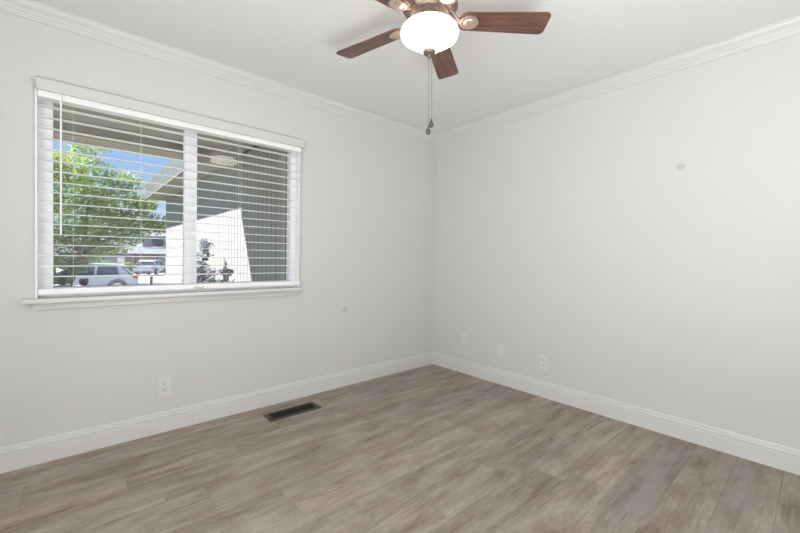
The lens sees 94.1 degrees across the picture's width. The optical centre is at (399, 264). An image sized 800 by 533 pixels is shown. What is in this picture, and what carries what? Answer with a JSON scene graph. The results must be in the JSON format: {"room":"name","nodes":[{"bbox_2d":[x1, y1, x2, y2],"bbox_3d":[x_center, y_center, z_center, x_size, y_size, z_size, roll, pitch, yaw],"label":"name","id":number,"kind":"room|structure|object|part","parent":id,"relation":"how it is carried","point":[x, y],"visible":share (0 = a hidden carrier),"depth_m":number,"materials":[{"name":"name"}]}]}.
{"room":"empty bedroom","nodes":[
{"label":"empty bedroom","id":0,"kind":"room"},
{"bbox_2d":[0,11,434,447],"bbox_3d":[-1.201,-0.147,2.741,4.290,2.440,0.140,0,1,-41],"label":"wall","id":1,"kind":"structure","parent":0,"point":[367,192],"depth_m":2.57,"materials":[{"name":"paint"}]},
{"bbox_2d":[22,89,302,309],"bbox_3d":[-1.405,-0.342,2.483,1.560,1.168,0.170,0,1,-41],"label":"window","id":2,"kind":"structure","parent":1,"relation":"in","point":[56,301],"depth_m":2.35,"materials":[{"name":"white plastic"}]},
{"bbox_3d":[-1.390,0.192,2.467,1.560,0.022,0.105,0,1,-41],"label":"sill","id":3,"kind":"part","parent":2,"relation":"part of","materials":[{"name":"paint"}]},
{"bbox_2d":[36,76,303,294],"bbox_3d":[-1.349,-0.422,2.457,1.500,1.165,0.080,0,1,-41],"label":"window blind","id":4,"kind":"object","parent":2,"relation":"attached to","point":[48,89],"visible":1,"depth_m":2.29,"materials":[{"name":"paint"}]},
{"bbox_3d":[-1.579,-0.390,2.270,0.001,1.070,0.056,0,1,-41],"label":"ladder cord","id":5,"kind":"part","parent":4,"relation":"part of","materials":[{"name":"white fabric"}]},
{"bbox_3d":[-1.366,0.144,2.469,1.483,0.031,0.050,0,1,-41],"label":"rail","id":6,"kind":"part","parent":4,"relation":"part of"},
{"bbox_3d":[-1.143,-0.390,2.653,0.001,1.070,0.056,0,1,-41],"label":"ladder cord","id":7,"kind":"part","parent":4,"relation":"part of","materials":[{"name":"white fabric"}]},
{"bbox_3d":[-0.903,-0.391,2.864,0.001,1.070,0.056,0,1,-41],"label":"ladder cord","id":8,"kind":"part","parent":4,"relation":"part of","materials":[{"name":"white fabric"}]},
{"bbox_2d":[158,377,170,396],"bbox_3d":[-1.513,0.784,2.393,0.072,0.116,0.009,0,1,-41],"label":"wall outlet","id":9,"kind":"object","parent":1,"relation":"attached to","point":[164,384],"visible":1,"depth_m":2.39,"materials":[{"name":"plastic"}]},
{"bbox_2d":[0,351,432,473],"bbox_3d":[-1.165,1.008,2.701,4.050,0.131,0.014,0,1,-41],"label":"baseboard","id":10,"kind":"structure","parent":1,"relation":"attached to","point":[34,452],"depth_m":2.44,"materials":[{"name":"paint"}]},
{"bbox_2d":[216,145,256,153],"bbox_3d":[-2.920,-1.464,2.234,4.700,0.555,1.420,0,1,-41],"label":"porch roof","id":11,"kind":"structure","parent":1,"relation":"attached to","point":[255,146],"depth_m":3.90,"materials":[{"name":"white"}]},
{"bbox_2d":[53,117,211,163],"bbox_3d":[-3.520,-1.165,2.474,4.114,0.215,0.280,0,1,-41],"label":"beam","id":12,"kind":"structure","parent":11,"relation":"attached to","point":[71,127],"depth_m":3.29,"materials":[{"name":"beige wood"}]},
{"bbox_2d":[53,103,254,152],"bbox_3d":[-2.946,-1.174,2.045,4.410,0.020,1.160,0,1,-41],"label":"soffit","id":13,"kind":"structure","parent":11,"relation":"attached to","point":[65,115],"depth_m":3.18,"materials":[{"name":"white paint"}]},
{"bbox_2d":[0,364,799,532],"bbox_3d":[0.027,1.160,1.345,4.290,0.100,3.910,0,1,-41],"label":"floor","id":14,"kind":"structure","parent":0,"point":[431,448],"depth_m":1.94,"materials":[{"name":"laminate"}]},
{"bbox_2d":[263,401,320,421],"bbox_3d":[-0.787,1.076,2.738,0.390,0.005,0.143,0,1,-41],"label":"floor vent","id":15,"kind":"object","parent":14,"relation":"in","point":[280,414],"visible":1,"depth_m":2.72,"materials":[{"name":"brown metal"}]},
{"bbox_2d":[269,403,314,418],"bbox_3d":[-0.787,1.075,2.738,0.334,0.004,0.099,0,1,-41],"label":"grille","id":16,"kind":"object","parent":15,"relation":"attached to","point":[280,414],"depth_m":2.73,"materials":[{"name":"brown metal"}]},
{"bbox_2d":[32,0,799,134],"bbox_3d":[0.059,-1.379,1.305,4.290,0.100,3.910,0,1,-41],"label":"ceiling","id":17,"kind":"structure","parent":0,"point":[293,43],"depth_m":2.24,"materials":[{"name":"white paint"}]},
{"bbox_2d":[336,0,550,134],"bbox_3d":[0.109,-0.978,1.761,1.069,0.716,1.098,0,1,-41],"label":"ceiling fan","id":18,"kind":"object","parent":17,"relation":"hanging from","point":[430,29],"visible":1,"depth_m":1.75,"materials":[{"name":"brown wood"}]},
{"bbox_3d":[-0.148,-1.168,1.971,0.426,0.030,0.127,1,1,35],"label":"blade","id":19,"kind":"part","parent":18,"relation":"part of","materials":[{"name":"brown wood"}]},
{"bbox_3d":[-0.138,-1.162,1.559,0.426,0.030,0.127,0,1,-37],"label":"blade","id":20,"kind":"part","parent":18,"relation":"part of","materials":[{"name":"brown wood"}]},
{"bbox_3d":[0.137,-0.815,1.777,0.003,0.330,0.003,0,1,-41],"label":"pull chain","id":21,"kind":"part","parent":18,"relation":"part of","materials":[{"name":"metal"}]},
{"bbox_3d":[0.140,-1.075,1.773,0.276,0.121,0.276,0,1,-41],"label":"lamp shade","id":22,"kind":"part","parent":18,"relation":"part of","materials":[{"name":"white glass"}]},
{"bbox_3d":[0.151,-0.850,1.777,0.003,0.330,0.003,0,1,-41],"label":"pull chain","id":23,"kind":"part","parent":18,"relation":"part of","materials":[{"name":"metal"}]},
{"bbox_3d":[0.241,-1.165,2.108,0.127,0.030,0.426,1,1,17],"label":"blade","id":24,"kind":"part","parent":18,"relation":"part of","materials":[{"name":"brown wood"}]},
{"bbox_3d":[0.492,-1.157,1.780,0.426,0.030,0.127,1,1,-1],"label":"blade","id":25,"kind":"part","parent":18,"relation":"part of","materials":[{"name":"brown wood"}]},
{"bbox_2d":[433,34,799,449],"bbox_3d":[1.656,-0.110,2.649,0.120,2.440,3.770,0,1,-41],"label":"wall","id":26,"kind":"structure","parent":0,"point":[573,235],"depth_m":2.52,"materials":[{"name":"paint"}]},
{"bbox_2d":[0,0,799,144],"bbox_3d":[0.065,-1.290,1.299,4.050,0.078,3.650,0,1,-41],"label":"trim","id":27,"kind":"structure","parent":26,"relation":"attached to","point":[31,10],"depth_m":2.45,"materials":[{"name":"paint"}]},
{"bbox_2d":[461,331,466,343],"bbox_3d":[0.640,0.724,3.709,0.007,0.116,0.072,0,1,-41],"label":"wall plate","id":28,"kind":"object","parent":26,"relation":"attached to","point":[463,334],"visible":1,"depth_m":3.71,"materials":[{"name":"plastic"}]},
{"bbox_2d":[498,344,504,357],"bbox_3d":[0.921,0.787,3.389,0.007,0.116,0.072,0,1,-41],"label":"wall plate","id":29,"kind":"object","parent":26,"relation":"attached to","point":[501,348],"visible":1,"depth_m":3.38,"materials":[{"name":"plastic"}]},
{"bbox_2d":[539,355,547,369],"bbox_3d":[1.188,0.810,3.084,0.009,0.116,0.072,0,1,-41],"label":"wall outlet","id":30,"kind":"object","parent":26,"relation":"attached to","point":[543,360],"visible":1,"depth_m":3.08,"materials":[{"name":"plastic"}]},
{"bbox_2d":[432,352,799,474],"bbox_3d":[1.551,1.044,2.667,0.014,0.131,3.650,0,1,-41],"label":"baseboard","id":31,"kind":"structure","parent":26,"relation":"attached to","point":[781,457],"depth_m":2.52,"materials":[{"name":"paint"}]},
{"bbox_2d":[677,163,684,170],"bbox_3d":[1.802,-0.627,2.389,0.002,0.046,0.046,0,1,-41],"label":"wall patch","id":32,"kind":"structure","parent":26,"relation":"attached to","point":[681,166],"depth_m":2.39,"materials":[{"name":"white paint"}]},
{"label":"outside","id":33,"kind":"structure","parent":0,"visible":0},
{"bbox_2d":[56,268,165,284],"bbox_3d":[-26.136,1.399,49.348,140.000,0.400,77.000,0,1,-41],"label":"street","id":34,"kind":"structure","parent":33,"point":[160,279],"depth_m":37.29,"materials":[{"name":"concrete"}]},
{"bbox_2d":[57,263,138,286],"bbox_3d":[-18.579,0.870,22.184,4.964,1.888,2.116,0,1,-33],"label":"parked car","id":35,"kind":"object","parent":34,"relation":"on","point":[95,270],"visible":0.26,"depth_m":21.99,"materials":[{"name":"white paint"}]},
{"bbox_2d":[71,231,165,272],"bbox_3d":[-37.361,-2.025,54.550,13.400,6.000,10.100,1,1,0],"label":"house","id":36,"kind":"structure","parent":34,"relation":"on","point":[151,242],"depth_m":50.63,"materials":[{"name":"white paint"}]},
{"bbox_3d":[-36.916,-0.007,50.604,0.700,2.100,0.060,1,1,0],"label":"door","id":37,"kind":"part","parent":36,"relation":"part of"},
{"bbox_3d":[-34.465,-0.051,50.616,2.700,2.250,0.060,1,1,0],"label":"garage door","id":38,"kind":"part","parent":36,"relation":"part of","materials":[{"name":"white metal"}]},
{"bbox_2d":[97,260,142,273],"bbox_3d":[-35.171,0.327,46.828,6.408,1.882,2.170,1,1,1],"label":"hedge","id":39,"kind":"object","parent":34,"relation":"on","point":[130,268],"visible":0.19,"depth_m":46.69,"materials":[{"name":"green plant"}]},
{"bbox_2d":[133,260,165,275],"bbox_3d":[-29.263,0.388,44.044,2.166,1.898,4.964,1,1,-13],"label":"parked car","id":40,"kind":"object","parent":34,"relation":"on","point":[136,269],"visible":0.68,"depth_m":42.26,"materials":[{"name":"silver metal"}]},
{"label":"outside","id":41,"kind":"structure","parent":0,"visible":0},
{"bbox_3d":[-10.757,1.882,3.054,42.000,1.470,12.860,0,1,-41],"label":"lawn","id":42,"kind":"structure","parent":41,"visible":0},
{"bbox_2d":[54,284,70,286],"bbox_3d":[-5.377,0.785,5.927,0.200,0.930,0.200,0,1,-41],"label":"pedestal","id":43,"kind":"object","parent":42,"relation":"on","point":[66,285],"visible":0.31,"depth_m":5.86,"materials":[{"name":"concrete"}]},
{"bbox_2d":[56,277,67,284],"bbox_3d":[-5.370,0.261,5.919,0.136,0.119,0.136,0,1,-41],"label":"plant pot","id":44,"kind":"object","parent":43,"relation":"on","point":[60,280],"visible":1,"depth_m":5.88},
{"bbox_2d":[53,143,165,286],"bbox_3d":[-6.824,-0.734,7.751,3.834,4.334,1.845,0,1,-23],"label":"tree","id":45,"kind":"object","parent":42,"relation":"on","point":[90,240],"visible":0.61,"depth_m":7.79,"materials":[{"name":"green plant"}]},
{"bbox_2d":[197,238,214,282],"bbox_3d":[-2.303,0.462,4.310,0.320,1.545,0.360,1,1,-1],"label":"shrub","id":46,"kind":"object","parent":42,"relation":"on","point":[202,270],"visible":0.2,"depth_m":4.32,"materials":[{"name":"green plant"}]},
{"bbox_2d":[166,146,286,283],"bbox_3d":[-2.655,0.066,5.170,0.150,2.500,5.420,0,1,-41],"label":"wall","id":47,"kind":"structure","parent":42,"relation":"on","point":[205,228],"depth_m":3.97,"materials":[{"name":"grey"}]},
{"bbox_2d":[146,170,182,199],"bbox_3d":[-3.454,-1.209,5.532,0.030,0.012,4.230,0,1,-41],"label":"trim","id":48,"kind":"structure","parent":47,"relation":"attached to","point":[181,172],"depth_m":5.52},
{"bbox_2d":[166,148,286,283],"bbox_3d":[-2.702,0.017,5.116,0.011,2.400,5.293,0,1,-41],"label":"trim","id":49,"kind":"structure","parent":47,"relation":"attached to","point":[167,253],"depth_m":4.04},
{"bbox_3d":[-3.102,-1.560,5.806,0.860,0.680,4.190,0,1,-41],"label":"wing roof","id":50,"kind":"structure","parent":47,"relation":"on","visible":0},
{"bbox_2d":[146,160,182,197],"bbox_3d":[-3.448,-1.352,5.527,0.024,0.275,4.220,0,1,-41],"label":"fascia","id":51,"kind":"object","parent":50,"relation":"attached to","point":[172,163],"visible":0.43,"depth_m":5.65,"materials":[{"name":"grey paint"}]},
{"bbox_2d":[149,150,241,200],"bbox_3d":[-3.186,-1.209,5.568,0.420,0.015,4.450,0,1,-41],"label":"soffit","id":52,"kind":"structure","parent":50,"relation":"attached to","point":[203,168],"depth_m":4.77,"materials":[{"name":"white paint"}]},
{"bbox_3d":[-2.902,1.294,2.550,3.540,0.120,1.760,0,1,-41],"label":"porch slab","id":53,"kind":"object","parent":42,"relation":"on","visible":0},
{"bbox_2d":[203,268,218,282],"bbox_3d":[-2.068,0.636,4.066,0.246,1.210,0.252,0,1,-41],"label":"shrub","id":54,"kind":"object","parent":53,"relation":"on","point":[207,269],"visible":0.05,"depth_m":4.03,"materials":[{"name":"green plant"}]},
{"bbox_2d":[216,268,225,281],"bbox_3d":[-1.808,0.638,3.778,0.179,1.222,0.198,0,1,-41],"label":"shrub","id":55,"kind":"object","parent":53,"relation":"on","point":[220,270],"visible":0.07,"depth_m":3.77,"materials":[{"name":"green plant"}]},
{"bbox_2d":[223,268,234,281],"bbox_3d":[-1.651,0.643,3.585,0.172,1.223,0.189,0,1,-41],"label":"shrub","id":56,"kind":"object","parent":53,"relation":"on","point":[226,270],"visible":0.06,"depth_m":3.58,"materials":[{"name":"green plant"}]},
{"bbox_3d":[-5.082,0.793,5.986,0.200,0.920,0.200,0,1,-41],"label":"pedestal","id":57,"kind":"object","parent":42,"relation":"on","visible":0},
{"bbox_2d":[79,278,88,285],"bbox_3d":[-5.076,0.279,5.978,0.124,0.108,0.124,0,1,-41],"label":"plant pot","id":58,"kind":"object","parent":57,"relation":"on","point":[84,281],"visible":1,"depth_m":5.94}
]}

